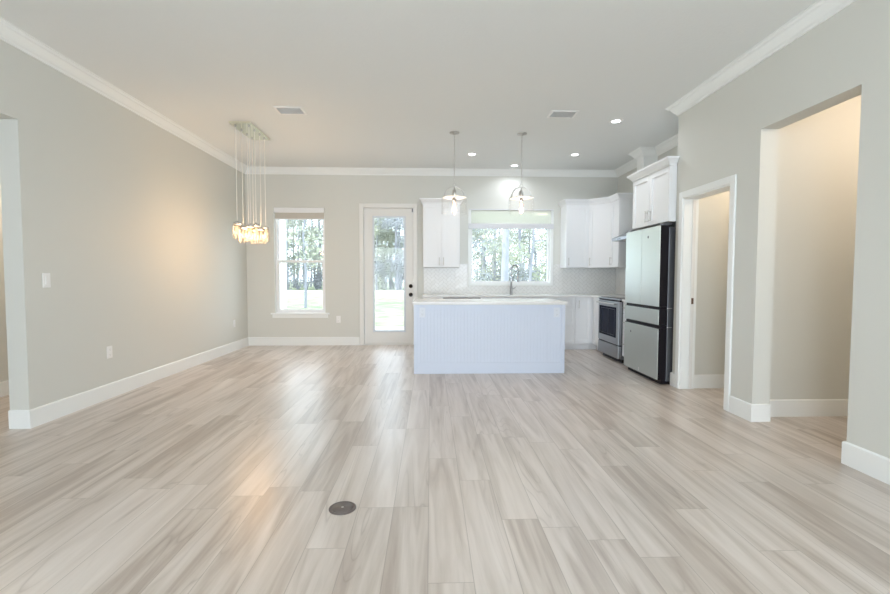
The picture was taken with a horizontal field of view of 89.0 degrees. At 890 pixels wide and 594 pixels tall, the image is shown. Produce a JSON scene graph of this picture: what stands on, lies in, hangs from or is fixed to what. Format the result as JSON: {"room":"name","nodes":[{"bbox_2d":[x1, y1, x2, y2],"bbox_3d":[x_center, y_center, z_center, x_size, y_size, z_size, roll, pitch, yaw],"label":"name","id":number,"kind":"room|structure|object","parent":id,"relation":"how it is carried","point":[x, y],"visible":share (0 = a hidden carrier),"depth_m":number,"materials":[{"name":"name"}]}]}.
{"room":"open-plan living room","nodes":[
{"label":"open-plan living room","id":0,"kind":"room"},
{"bbox_2d":[0,187,8,381],"bbox_3d":[-4.449,-0.325,3.348,0.120,2.740,5.400,0,3,-2],"label":"wall","id":1,"kind":"structure","parent":0,"point":[4,376],"depth_m":4.53,"materials":[{"name":"white paint"}]},
{"bbox_2d":[0,380,8,396],"bbox_3d":[-4.383,0.971,3.409,0.016,0.147,5.200,0,3,-2],"label":"baseboard","id":2,"kind":"structure","parent":1,"relation":"attached to","point":[4,386],"depth_m":4.54,"materials":[{"name":"white paint"}]},
{"bbox_2d":[0,39,247,409],"bbox_3d":[-3.312,-0.422,2.113,0.150,3.050,11.670,0,3,-2],"label":"wall","id":3,"kind":"structure","parent":0,"point":[130,222],"depth_m":4.35,"materials":[{"name":"white paint"}]},
{"bbox_2d":[8,410,30,428],"bbox_3d":[-3.351,0.965,3.574,0.166,0.147,0.016,0,3,-2],"label":"baseboard","id":4,"kind":"structure","parent":3,"relation":"attached to","point":[18,419],"depth_m":3.57,"materials":[{"name":"white paint"}]},
{"bbox_2d":[42,273,50,287],"bbox_3d":[-3.283,-0.138,3.737,0.012,0.120,0.074,0,3,-2],"label":"light switch","id":5,"kind":"object","parent":3,"relation":"attached to","point":[45,276],"visible":1,"depth_m":3.73,"materials":[{"name":"white plastic"}]},
{"bbox_2d":[107,346,112,358],"bbox_3d":[-3.308,0.543,4.471,0.010,0.120,0.074,0,3,-2],"label":"wall outlet","id":6,"kind":"object","parent":3,"relation":"attached to","point":[109,348],"visible":1,"depth_m":4.46,"materials":[{"name":"white plastic"}]},
{"bbox_2d":[0,17,246,173],"bbox_3d":[-3.183,-1.889,1.981,0.098,0.105,11.530,0,3,-2],"label":"trim","id":7,"kind":"structure","parent":3,"relation":"attached to","point":[10,34],"depth_m":4.26,"materials":[{"name":"white paint"}]},
{"bbox_2d":[30,337,248,427],"bbox_3d":[-3.345,0.868,5.718,0.016,0.147,4.306,0,3,-2],"label":"baseboard","id":8,"kind":"structure","parent":3,"relation":"attached to","point":[40,415],"depth_m":4.58,"materials":[{"name":"white paint"}]},
{"bbox_2d":[0,0,816,169],"bbox_3d":[-0.010,-2.001,2.072,6.768,0.120,11.820,0,3,-2],"label":"ceiling","id":9,"kind":"structure","parent":0,"point":[377,83],"depth_m":3.97,"materials":[{"name":"white paint"}]},
{"bbox_2d":[229,121,269,239],"bbox_3d":[-2.466,-1.402,5.777,0.262,1.420,0.690,0,3,-2],"label":"chandelier","id":10,"kind":"object","parent":9,"relation":"hanging from","point":[247,128],"visible":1,"depth_m":5.70,"materials":[{"name":"silver metal"}]},
{"bbox_2d":[273,106,306,114],"bbox_3d":[-1.722,-2.074,5.049,0.310,0.010,0.230,0,3,-2],"label":"ceiling vent","id":11,"kind":"object","parent":9,"relation":"in","point":[281,110],"visible":1,"depth_m":5.04,"materials":[{"name":"white plastic"}]},
{"bbox_2d":[442,131,465,210],"bbox_3d":[0.121,-1.593,5.840,0.332,1.036,0.332,0,3,-2],"label":"pendant lamp","id":12,"kind":"object","parent":9,"relation":"hanging from","point":[453,197],"visible":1,"depth_m":5.83,"materials":[{"name":"silver metal"}]},
{"bbox_2d":[452,187,455,200],"bbox_3d":[0.120,-1.332,5.852,0.052,0.178,0.052,0,3,-2],"label":"socket","id":13,"kind":"object","parent":12,"relation":"attached to","point":[453,191],"depth_m":5.83,"materials":[{"name":"silver metal"}]},
{"bbox_2d":[509,132,532,211],"bbox_3d":[0.993,-1.593,5.878,0.332,1.036,0.332,0,3,-2],"label":"pendant lamp","id":14,"kind":"object","parent":9,"relation":"hanging from","point":[520,197],"visible":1,"depth_m":5.87,"materials":[{"name":"silver metal"}]},
{"bbox_2d":[519,187,522,201],"bbox_3d":[0.993,-1.333,5.890,0.052,0.178,0.052,0,3,-2],"label":"socket","id":15,"kind":"object","parent":14,"relation":"attached to","point":[521,191],"depth_m":5.87,"materials":[{"name":"silver metal"}]},
{"bbox_2d":[547,110,578,117],"bbox_3d":[1.337,-2.073,5.146,0.310,0.010,0.230,0,3,-2],"label":"ceiling vent","id":16,"kind":"object","parent":9,"relation":"in","point":[554,113],"visible":1,"depth_m":5.13,"materials":[{"name":"white plastic"}]},
{"bbox_2d":[609,119,623,123],"bbox_3d":[2.028,-2.084,5.372,0.168,0.006,0.168,0,3,-2],"label":"recessed light","id":17,"kind":"object","parent":9,"relation":"in","point":[613,121],"visible":1,"depth_m":5.37,"materials":[{"name":"white plastic"}]},
{"bbox_2d":[628,147,642,159],"bbox_3d":[2.816,-2.091,6.640,0.098,0.105,0.406,0,3,-2],"label":"trim","id":18,"kind":"structure","parent":9,"relation":"attached to","point":[636,154],"depth_m":6.64,"materials":[{"name":"white paint"}]},
{"bbox_2d":[245,174,617,336],"bbox_3d":[-0.129,-0.683,7.977,6.588,3.050,0.140,0,3,-2],"label":"wall","id":19,"kind":"structure","parent":0,"point":[340,196],"depth_m":7.86,"materials":[{"name":"white paint"}]},
{"bbox_2d":[271,213,329,317],"bbox_3d":[-2.513,-0.590,7.885,1.006,1.904,0.170,0,3,-2],"label":"window","id":20,"kind":"structure","parent":19,"relation":"in","point":[280,313],"depth_m":7.90,"materials":[{"name":"white plastic"}]},
{"bbox_2d":[274,207,323,219],"bbox_3d":[-2.511,-1.436,7.818,0.858,0.202,0.067,0,3,-2],"label":"roller shade","id":21,"kind":"object","parent":20,"relation":"attached to","point":[280,213],"visible":1,"depth_m":7.81,"materials":[{"name":"beige fabric"}]},
{"bbox_2d":[248,337,359,345],"bbox_3d":[-2.458,0.770,7.891,1.928,0.147,0.016,0,3,-2],"label":"baseboard","id":22,"kind":"structure","parent":19,"relation":"attached to","point":[253,341],"depth_m":7.88,"materials":[{"name":"white paint"}]},
{"bbox_2d":[359,203,416,344],"bbox_3d":[-0.984,-0.387,7.937,1.002,2.461,0.192,0,3,-2],"label":"door","id":23,"kind":"structure","parent":19,"relation":"in","point":[368,212],"depth_m":7.90,"materials":[{"name":"white paint"}]},
{"bbox_2d":[245,167,616,176],"bbox_3d":[-0.193,-2.148,7.789,6.448,0.105,0.098,0,3,-2],"label":"trim","id":24,"kind":"structure","parent":19,"relation":"attached to","point":[268,170],"depth_m":7.79,"materials":[{"name":"white paint"}]},
{"bbox_2d":[419,198,463,267],"bbox_3d":[-0.063,-1.071,7.686,0.735,1.137,0.408,0,3,-2],"label":"upper cabinet","id":25,"kind":"object","parent":19,"relation":"attached to","point":[441,223],"visible":0.99,"depth_m":7.55,"materials":[{"name":"white paint"}]},
{"bbox_2d":[468,209,553,285],"bbox_3d":[1.150,-0.865,7.997,1.494,1.327,0.155,0,3,-2],"label":"window","id":26,"kind":"structure","parent":19,"relation":"in","point":[550,214],"depth_m":7.95,"materials":[{"name":"white plastic"}]},
{"bbox_2d":[468,209,553,228],"bbox_3d":[1.154,-1.356,7.885,1.494,0.339,0.024,0,3,-2],"label":"roller shade","id":27,"kind":"object","parent":26,"relation":"attached to","point":[470,225],"visible":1,"depth_m":7.88,"materials":[{"name":"white fabric"}]},
{"bbox_2d":[424,264,615,293],"bbox_3d":[1.323,-0.315,7.966,3.390,0.529,0.008,0,3,-2],"label":"tile backsplash","id":28,"kind":"structure","parent":19,"relation":"attached to","point":[436,280],"depth_m":7.98,"materials":[{"name":"grey tile"}]},
{"bbox_2d":[558,199,588,267],"bbox_3d":[2.198,-1.071,7.758,0.450,1.137,0.408,0,3,-2],"label":"upper cabinet","id":29,"kind":"object","parent":19,"relation":"attached to","point":[574,232],"visible":1,"depth_m":7.63,"materials":[{"name":"white paint"}]},
{"bbox_2d":[588,197,625,267],"bbox_3d":[2.715,-1.065,7.658,0.642,1.137,0.642,0,3,-2],"label":"upper cabinet","id":30,"kind":"object","parent":19,"relation":"attached to","point":[599,214],"visible":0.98,"depth_m":7.50,"materials":[{"name":"white paint"}]},
{"bbox_2d":[0,345,889,593],"bbox_3d":[0.354,1.166,2.228,9.750,0.120,11.820,0,3,-2],"label":"floor","id":31,"kind":"structure","parent":0,"point":[223,474],"depth_m":2.54,"materials":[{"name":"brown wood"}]},
{"bbox_2d":[329,501,355,514],"bbox_3d":[-0.533,1.095,2.356,0.140,0.008,0.140,0,3,-2],"label":"floor outlet cover","id":32,"kind":"object","parent":31,"relation":"on","point":[342,507],"visible":1,"depth_m":2.34,"materials":[{"name":"grey metal"}]},
{"bbox_2d":[414,305,564,373],"bbox_3d":[0.542,0.505,5.989,1.877,0.860,0.759,0,3,-2],"label":"kitchen island","id":33,"kind":"object","parent":31,"relation":"on","point":[450,339],"visible":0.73,"depth_m":5.61,"materials":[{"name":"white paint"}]},
{"bbox_2d":[419,308,424,316],"bbox_3d":[-0.278,0.191,5.567,0.074,0.120,0.010,0,3,-2],"label":"island outlet","id":34,"kind":"object","parent":33,"relation":"attached to","point":[421,310],"visible":1,"depth_m":5.57,"materials":[{"name":"white plastic"}]},
{"bbox_2d":[412,299,566,304],"bbox_3d":[0.543,0.058,5.974,1.912,0.035,0.830,0,3,-2],"label":"island countertop","id":35,"kind":"structure","parent":33,"relation":"on","point":[415,301],"depth_m":5.59,"materials":[{"name":"white stone"}]},
{"bbox_2d":[554,308,559,316],"bbox_3d":[1.386,0.191,5.620,0.074,0.120,0.010,0,3,-2],"label":"island outlet","id":36,"kind":"object","parent":33,"relation":"attached to","point":[556,310],"visible":1,"depth_m":5.62,"materials":[{"name":"white plastic"}]},
{"bbox_2d":[481,298,544,298],"bbox_3d":[1.095,0.428,7.663,1.039,0.864,0.664,0,3,-2],"label":"base cabinet","id":37,"kind":"object","parent":31,"relation":"on","point":[481,298],"visible":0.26,"depth_m":7.35,"materials":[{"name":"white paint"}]},
{"bbox_2d":[545,298,574,348],"bbox_3d":[1.865,0.428,7.688,0.499,0.864,0.664,0,3,-2],"label":"base cabinet","id":38,"kind":"object","parent":31,"relation":"on","point":[570,307],"visible":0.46,"depth_m":7.40,"materials":[{"name":"white paint"}]},
{"bbox_2d":[573,298,590,348],"bbox_3d":[2.250,0.428,7.700,0.271,0.864,0.664,0,3,-2],"label":"base cabinet","id":39,"kind":"object","parent":31,"relation":"on","point":[582,305],"visible":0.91,"depth_m":7.41,"materials":[{"name":"white paint"}]},
{"bbox_2d":[589,298,600,351],"bbox_3d":[2.716,0.436,7.550,0.646,0.864,0.994,0,3,-2],"label":"base cabinet","id":40,"kind":"object","parent":31,"relation":"on","point":[594,305],"visible":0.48,"depth_m":7.35,"materials":[{"name":"white paint"}]},
{"bbox_2d":[422,294,624,297],"bbox_3d":[1.334,-0.012,7.482,3.414,0.030,1.002,0,3,-2],"label":"countertop","id":41,"kind":"structure","parent":40,"relation":"on","point":[423,295],"depth_m":7.38,"materials":[{"name":"white stone"}]},
{"bbox_2d":[509,264,518,294],"bbox_3d":[1.190,-0.299,7.742,0.188,0.520,0.075,2,3,35],"label":"kitchen faucet","id":42,"kind":"object","parent":41,"relation":"on","point":[513,265],"visible":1,"depth_m":7.76,"materials":[{"name":"silver metal"}]},
{"bbox_2d":[596,296,624,362],"bbox_3d":[2.698,0.458,6.658,0.731,0.901,0.762,0,3,-2],"label":"range cooker","id":43,"kind":"object","parent":31,"relation":"on","point":[610,317],"visible":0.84,"depth_m":6.54,"materials":[{"name":"grey metal"}]},
{"bbox_2d":[601,296,624,298],"bbox_3d":[2.724,0.011,6.639,0.610,0.005,0.722,0,3,-2],"label":"glass cooktop","id":44,"kind":"object","parent":43,"relation":"in","point":[602,297],"depth_m":6.71,"materials":[{"name":"black glass"}]},
{"bbox_2d":[622,302,626,356],"bbox_3d":[2.752,0.500,6.135,0.664,0.864,0.270,0,3,-2],"label":"base cabinet","id":45,"kind":"object","parent":31,"relation":"on","point":[624,303],"visible":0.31,"depth_m":6.23,"materials":[{"name":"white paint"}]},
{"bbox_2d":[624,223,675,383],"bbox_3d":[2.715,0.062,5.468,0.723,1.800,0.879,0,3,-2],"label":"refrigerator","id":46,"kind":"object","parent":31,"relation":"on","point":[650,252],"visible":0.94,"depth_m":5.21,"materials":[{"name":"grey metal"}]},
{"bbox_2d":[617,146,677,294],"bbox_3d":[3.144,-0.610,6.498,0.140,3.050,3.030,0,3,-2],"label":"wall","id":47,"kind":"structure","parent":0,"point":[625,185],"depth_m":7.47,"materials":[{"name":"white paint"}]},
{"bbox_2d":[615,268,625,294],"bbox_3d":[3.054,-0.425,6.999,0.008,0.844,2.020,0,3,-2],"label":"tile backsplash","id":48,"kind":"structure","parent":47,"relation":"attached to","point":[620,272],"depth_m":7.81,"materials":[{"name":"grey tile"}]},
{"bbox_2d":[609,193,632,266],"bbox_3d":[2.847,-1.043,7.185,0.408,1.137,0.380,0,3,-2],"label":"upper cabinet","id":49,"kind":"object","parent":47,"relation":"attached to","point":[621,209],"visible":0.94,"depth_m":7.07,"materials":[{"name":"white paint"}]},
{"bbox_2d":[612,229,633,241],"bbox_3d":[2.822,-0.926,6.599,0.493,0.189,0.762,0,3,-2],"label":"range hood","id":50,"kind":"object","parent":47,"relation":"attached to","point":[621,238],"visible":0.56,"depth_m":6.76,"materials":[{"name":"silver metal"}]},
{"bbox_2d":[615,159,636,176],"bbox_3d":[2.998,-2.123,7.346,0.098,0.105,1.190,0,3,-2],"label":"trim","id":51,"kind":"structure","parent":47,"relation":"attached to","point":[632,164],"depth_m":7.47,"materials":[{"name":"white paint"}]},
{"bbox_2d":[637,156,657,174],"bbox_3d":[2.966,-1.584,6.668,0.205,1.120,0.210,0,3,-2],"label":"trim","id":52,"kind":"structure","parent":47,"relation":"attached to","point":[644,161],"depth_m":6.55,"materials":[{"name":"white paint"}]},
{"bbox_2d":[641,147,656,155],"bbox_3d":[2.923,-2.084,6.490,0.303,0.105,0.098,0,3,-2],"label":"trim","id":53,"kind":"structure","parent":47,"relation":"attached to","point":[647,151],"depth_m":6.49,"materials":[{"name":"white paint"}]},
{"bbox_2d":[627,156,679,229],"bbox_3d":[2.737,-1.193,5.395,0.734,0.690,1.013,0,3,-2],"label":"upper cabinet","id":54,"kind":"object","parent":47,"relation":"attached to","point":[655,194],"visible":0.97,"depth_m":5.25,"materials":[{"name":"white paint"}]},
{"bbox_2d":[655,134,677,155],"bbox_3d":[3.050,-2.049,5.728,0.098,0.105,1.630,0,3,-2],"label":"trim","id":55,"kind":"structure","parent":47,"relation":"attached to","point":[672,142],"depth_m":6.19,"materials":[{"name":"white paint"}]},
{"bbox_2d":[694,191,729,374],"bbox_3d":[3.460,-0.311,4.894,1.570,2.600,0.020,0,3,-2],"label":"wall","id":56,"kind":"structure","parent":0,"point":[713,222],"depth_m":4.87,"materials":[{"name":"white paint"}]},
{"bbox_2d":[694,374,723,387],"bbox_3d":[3.409,0.915,4.930,1.470,0.147,0.016,0,3,-2],"label":"baseboard","id":57,"kind":"structure","parent":56,"relation":"attached to","point":[708,380],"depth_m":4.91,"materials":[{"name":"white paint"}]},
{"bbox_2d":[672,0,889,458],"bbox_3d":[2.733,-0.348,0.723,0.150,3.050,8.500,0,3,-2],"label":"wall","id":58,"kind":"structure","parent":0,"point":[734,130],"depth_m":3.28,"materials":[{"name":"white paint"}]},
{"bbox_2d":[670,372,674,386],"bbox_3d":[2.513,0.910,5.000,0.016,0.147,0.091,0,3,-2],"label":"baseboard","id":59,"kind":"structure","parent":58,"relation":"attached to","point":[672,375],"depth_m":4.99,"materials":[{"name":"white paint"}]},
{"bbox_2d":[688,200,696,387],"bbox_3d":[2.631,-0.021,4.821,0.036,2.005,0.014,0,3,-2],"label":"door","id":60,"kind":"structure","parent":58,"relation":"in","point":[694,201],"depth_m":4.82,"materials":[{"name":"white paint"}]},
{"bbox_2d":[674,174,736,411],"bbox_3d":[2.607,-0.044,4.458,0.172,2.103,0.896,0,3,-2],"label":"trim","id":61,"kind":"structure","parent":58,"relation":"attached to","point":[686,198],"depth_m":4.80,"materials":[{"name":"white paint"}]},
{"bbox_2d":[729,396,751,421],"bbox_3d":[2.548,0.960,3.905,0.016,0.147,0.281,0,3,-2],"label":"baseboard","id":62,"kind":"structure","parent":58,"relation":"attached to","point":[738,407],"depth_m":3.90,"materials":[{"name":"white paint"}]},
{"bbox_2d":[665,0,856,115],"bbox_3d":[2.610,-1.821,0.701,0.098,0.105,8.598,0,3,-2],"label":"trim","id":63,"kind":"structure","parent":58,"relation":"attached to","point":[819,11],"depth_m":3.56,"materials":[{"name":"white paint"}]},
{"bbox_2d":[751,404,770,421],"bbox_3d":[2.627,0.966,3.776,0.166,0.147,0.016,0,3,-2],"label":"baseboard","id":64,"kind":"structure","parent":58,"relation":"attached to","point":[759,412],"depth_m":3.77,"materials":[{"name":"white paint"}]},
{"bbox_2d":[841,441,889,484],"bbox_3d":[2.681,1.149,-0.260,0.016,0.147,6.406,0,3,-2],"label":"baseboard","id":65,"kind":"structure","parent":58,"relation":"attached to","point":[877,466],"depth_m":2.77,"materials":[{"name":"white paint"}]},
{"bbox_2d":[770,95,860,399],"bbox_3d":[3.891,-0.337,3.945,2.370,2.740,0.100,0,3,-2],"label":"wall","id":66,"kind":"structure","parent":0,"point":[818,153],"depth_m":3.87,"materials":[{"name":"white paint"}]},
{"bbox_2d":[770,399,847,416],"bbox_3d":[3.891,0.960,3.946,2.370,0.147,0.016,0,3,-2],"label":"baseboard","id":67,"kind":"structure","parent":66,"relation":"attached to","point":[779,407],"depth_m":3.92,"materials":[{"name":"white paint"}]},
{"label":"outside","id":68,"kind":"structure","parent":0,"visible":0},
{"bbox_2d":[287,290,403,291],"bbox_3d":[3.702,-0.379,40.664,130.000,0.290,5.000,0,3,-2],"label":"dirt track","id":69,"kind":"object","parent":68,"point":[287,290],"depth_m":40.47,"materials":[{"name":"beige soil"}]},
{"bbox_2d":[381,218,403,263],"bbox_3d":[-3.445,-6.484,40.736,4.802,12.103,4.609,0,3,-2],"label":"pine tree","id":70,"kind":"object","parent":69,"relation":"on","point":[391,220],"visible":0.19,"depth_m":41.15,"materials":[{"name":"green plant"}]},
{"bbox_2d":[472,229,490,265],"bbox_3d":[2.093,-5.737,38.425,4.337,10.837,4.627,1,3,26],"label":"pine tree","id":71,"kind":"object","parent":69,"relation":"on","point":[483,229],"visible":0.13,"depth_m":37.47,"materials":[{"name":"green plant"}]},
{"bbox_2d":[489,229,530,272],"bbox_3d":[5.900,-7.215,40.322,4.807,13.629,4.656,-1,3,-18],"label":"pine tree","id":72,"kind":"object","parent":69,"relation":"on","point":[515,239],"visible":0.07,"depth_m":40.19,"materials":[{"name":"green plant"}]},
{"bbox_2d":[497,229,545,277],"bbox_3d":[6.417,-7.119,38.864,4.664,13.576,5.049,0,3,-2],"label":"pine tree","id":73,"kind":"object","parent":69,"relation":"on","point":[520,237],"visible":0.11,"depth_m":38.33,"materials":[{"name":"green plant"}]},
{"bbox_2d":[509,231,545,267],"bbox_3d":[7.706,-7.318,41.398,5.273,13.749,4.888,0,3,-2],"label":"pine tree","id":74,"kind":"object","parent":69,"relation":"on","point":[536,253],"visible":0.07,"depth_m":40.34,"materials":[{"name":"green plant"}]},
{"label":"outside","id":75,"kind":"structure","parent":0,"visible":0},
{"bbox_2d":[375,327,403,329],"bbox_3d":[-0.560,0.940,9.700,10.500,0.250,3.180,0,3,-2],"label":"floor","id":76,"kind":"structure","parent":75,"point":[376,328],"depth_m":10.91,"materials":[{"name":"concrete"}]},
{"bbox_2d":[279,220,286,308],"bbox_3d":[-4.002,-0.975,10.965,0.260,3.450,0.240,0,3,-2],"label":"porch post","id":77,"kind":"object","parent":76,"relation":"on","point":[282,223],"visible":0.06,"depth_m":10.88,"materials":[{"name":"grey paint"}]},
{"bbox_2d":[472,213,546,223],"bbox_3d":[2.512,-0.507,9.842,4.750,2.780,3.360,0,3,-2],"label":"patio cover","id":78,"kind":"object","parent":76,"relation":"on","point":[492,218],"visible":0.12,"depth_m":10.74,"materials":[{"name":"grey paint"}]},
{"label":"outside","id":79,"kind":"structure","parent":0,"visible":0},
{"bbox_2d":[287,292,403,326],"bbox_3d":[4.209,0.347,24.813,130.000,0.280,26.750,0,3,-2],"label":"lawn","id":80,"kind":"structure","parent":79,"point":[389,306],"depth_m":21.22,"materials":[{"name":"green plant"}]},
{"bbox_2d":[286,220,322,307],"bbox_3d":[-5.511,-3.959,18.091,3.981,9.101,2.715,-1,3,-24],"label":"pine tree","id":81,"kind":"object","parent":80,"relation":"on","point":[305,246],"visible":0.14,"depth_m":18.02,"materials":[{"name":"green plant"}]},
{"bbox_2d":[472,247,483,280],"bbox_3d":[1.367,-1.967,33.103,3.088,3.598,2.202,0,3,-2],"label":"shrub","id":82,"kind":"object","parent":80,"relation":"on","point":[473,263],"visible":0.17,"depth_m":32.97,"materials":[{"name":"green plant"}]},
{"bbox_2d":[472,262,499,280],"bbox_3d":[2.856,-1.259,31.331,2.993,2.433,2.016,0,3,-2],"label":"shrub","id":83,"kind":"object","parent":80,"relation":"on","point":[495,277],"visible":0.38,"depth_m":31.23,"materials":[{"name":"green plant"}]},
{"bbox_2d":[472,229,501,280],"bbox_3d":[1.320,-4.464,21.718,4.238,9.811,4.729,0,3,-2],"label":"pine tree","id":84,"kind":"object","parent":80,"relation":"on","point":[474,242],"visible":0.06,"depth_m":21.96,"materials":[{"name":"green plant"}]},
{"bbox_2d":[472,229,513,280],"bbox_3d":[3.293,-5.892,36.636,4.670,11.324,5.763,0,3,-5],"label":"pine tree","id":85,"kind":"object","parent":80,"relation":"on","point":[473,231],"visible":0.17,"depth_m":36.48,"materials":[{"name":"green plant"}]},
{"bbox_2d":[472,229,538,280],"bbox_3d":[2.114,-4.430,17.784,4.905,10.105,4.426,0,3,-2],"label":"pine tree","id":86,"kind":"object","parent":80,"relation":"on","point":[505,237],"visible":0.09,"depth_m":17.98,"materials":[{"name":"green plant"}]},
{"bbox_2d":[485,229,526,280],"bbox_3d":[3.622,-7.032,31.904,3.965,14.051,4.629,-1,3,-25],"label":"pine tree","id":87,"kind":"object","parent":80,"relation":"on","point":[493,256],"visible":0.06,"depth_m":31.89,"materials":[{"name":"green plant"}]},
{"bbox_2d":[496,229,546,280],"bbox_3d":[4.189,-4.368,21.226,4.406,9.673,3.313,-2,3,-34],"label":"pine tree","id":88,"kind":"object","parent":80,"relation":"on","point":[531,273],"visible":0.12,"depth_m":21.10,"materials":[{"name":"green plant"}]},
{"bbox_2d":[509,261,542,280],"bbox_3d":[5.954,-1.503,33.953,3.168,2.784,2.059,0,3,-2],"label":"shrub","id":89,"kind":"object","parent":80,"relation":"on","point":[515,261],"visible":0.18,"depth_m":33.88,"materials":[{"name":"green plant"}]},
{"bbox_2d":[509,249,546,280],"bbox_3d":[6.133,-1.627,31.110,4.092,3.894,2.050,0,3,-11],"label":"shrub","id":90,"kind":"object","parent":80,"relation":"on","point":[539,263],"visible":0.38,"depth_m":31.02,"materials":[{"name":"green plant"}]},
{"bbox_2d":[530,229,546,280],"bbox_3d":[7.746,-6.687,32.755,5.916,13.275,3.774,-2,3,-41],"label":"pine tree","id":91,"kind":"object","parent":80,"relation":"on","point":[543,229],"visible":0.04,"depth_m":32.55,"materials":[{"name":"green plant"}]},
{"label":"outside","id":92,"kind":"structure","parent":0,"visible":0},
{"bbox_2d":[289,282,403,289],"bbox_3d":[2.553,-2.009,76.608,130.000,0.280,67.000,0,3,-2],"label":"lawn","id":93,"kind":"structure","parent":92,"point":[312,287],"depth_m":49.38,"materials":[{"name":"green plant"}]},
{"bbox_2d":[288,259,302,284],"bbox_3d":[-15.883,-2.427,45.985,3.621,3.291,1.847,0,3,5],"label":"shrub","id":94,"kind":"object","parent":93,"relation":"on","point":[292,266],"visible":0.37,"depth_m":45.83,"materials":[{"name":"green plant"}]},
{"bbox_2d":[287,220,307,286],"bbox_3d":[-15.879,-7.342,49.153,5.304,13.021,5.360,0,3,-2],"label":"pine tree","id":95,"kind":"object","parent":93,"relation":"on","point":[295,220],"visible":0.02,"depth_m":48.73,"materials":[{"name":"green plant"}]},
{"bbox_2d":[286,220,312,287],"bbox_3d":[-17.011,-5.982,51.609,4.716,10.068,5.334,0,3,-2],"label":"pine tree","id":96,"kind":"object","parent":93,"relation":"on","point":[296,230],"visible":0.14,"depth_m":50.64,"materials":[{"name":"green plant"}]},
{"bbox_2d":[287,267,312,289],"bbox_3d":[-14.428,-1.694,43.535,3.638,2.484,2.347,0,3,-2],"label":"shrub","id":97,"kind":"object","parent":93,"relation":"on","point":[291,276],"visible":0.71,"depth_m":43.56,"materials":[{"name":"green plant"}]},
{"bbox_2d":[286,220,314,288],"bbox_3d":[-15.160,-5.698,44.801,4.344,10.137,4.631,2,3,37],"label":"pine tree","id":98,"kind":"object","parent":93,"relation":"on","point":[288,225],"visible":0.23,"depth_m":44.59,"materials":[{"name":"green plant"}]},
{"bbox_2d":[289,254,321,288],"bbox_3d":[-13.242,-2.398,44.237,3.691,3.633,2.420,0,3,-2],"label":"shrub","id":99,"kind":"object","parent":93,"relation":"on","point":[314,271],"visible":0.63,"depth_m":44.20,"materials":[{"name":"green plant"}]},
{"bbox_2d":[290,221,321,287],"bbox_3d":[-16.206,-8.119,52.208,4.778,14.288,5.105,2,3,34],"label":"pine tree","id":100,"kind":"object","parent":93,"relation":"on","point":[295,221],"visible":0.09,"depth_m":52.12,"materials":[{"name":"green plant"}]},
{"bbox_2d":[297,220,322,288],"bbox_3d":[-13.603,-6.053,47.761,3.844,10.597,4.836,1,3,13],"label":"pine tree","id":101,"kind":"object","parent":93,"relation":"on","point":[306,231],"visible":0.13,"depth_m":47.64,"materials":[{"name":"green plant"}]},
{"bbox_2d":[307,264,322,289],"bbox_3d":[-12.519,-1.982,44.387,2.442,2.568,1.723,1,3,26],"label":"shrub","id":102,"kind":"object","parent":93,"relation":"on","point":[319,282],"visible":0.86,"depth_m":44.21,"materials":[{"name":"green plant"}]},
{"bbox_2d":[310,220,322,264],"bbox_3d":[-11.467,-6.898,44.890,4.334,12.531,4.801,0,3,-6],"label":"pine tree","id":103,"kind":"object","parent":93,"relation":"on","point":[318,255],"visible":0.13,"depth_m":45.87,"materials":[{"name":"green plant"}]},
{"bbox_2d":[374,218,394,263],"bbox_3d":[-7.112,-7.488,45.853,4.549,13.632,4.753,-1,3,-23],"label":"pine tree","id":104,"kind":"object","parent":93,"relation":"on","point":[379,218],"visible":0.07,"depth_m":45.59,"materials":[{"name":"green plant"}]},
{"bbox_2d":[375,258,396,289],"bbox_3d":[-5.735,-2.120,44.072,2.406,3.470,1.443,0,3,-2],"label":"shrub","id":105,"kind":"object","parent":93,"relation":"on","point":[388,268],"visible":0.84,"depth_m":44.01,"materials":[{"name":"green plant"}]},
{"bbox_2d":[374,218,402,288],"bbox_3d":[-6.128,-5.748,46.394,5.489,10.124,4.685,1,3,27],"label":"pine tree","id":106,"kind":"object","parent":93,"relation":"on","point":[385,233],"visible":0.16,"depth_m":46.12,"materials":[{"name":"green plant"}]},
{"bbox_2d":[374,218,403,289],"bbox_3d":[-6.448,-6.537,43.621,4.503,11.940,5.510,2,3,40],"label":"pine tree","id":107,"kind":"object","parent":93,"relation":"on","point":[390,251],"visible":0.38,"depth_m":43.80,"materials":[{"name":"green plant"}]},
{"bbox_2d":[374,218,403,289],"bbox_3d":[-4.426,-7.515,43.702,5.070,13.897,5.166,0,3,-2],"label":"pine tree","id":108,"kind":"object","parent":93,"relation":"on","point":[396,219],"visible":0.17,"depth_m":43.62,"materials":[{"name":"green plant"}]},
{"bbox_2d":[377,218,403,270],"bbox_3d":[-5.406,-6.034,46.883,4.842,10.637,5.028,-2,4,-44],"label":"pine tree","id":109,"kind":"object","parent":93,"relation":"on","point":[384,230],"visible":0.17,"depth_m":45.92,"materials":[{"name":"green plant"}]},
{"bbox_2d":[390,218,403,289],"bbox_3d":[-4.248,-6.974,44.831,4.647,12.721,4.869,1,3,11],"label":"pine tree","id":110,"kind":"object","parent":93,"relation":"on","point":[394,263],"visible":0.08,"depth_m":44.99,"materials":[{"name":"green plant"}]},
{"bbox_2d":[510,229,545,279],"bbox_3d":[9.713,-6.054,49.453,4.525,10.517,5.419,2,3,40],"label":"pine tree","id":111,"kind":"object","parent":93,"relation":"on","point":[515,230],"visible":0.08,"depth_m":48.98,"materials":[{"name":"green plant"}]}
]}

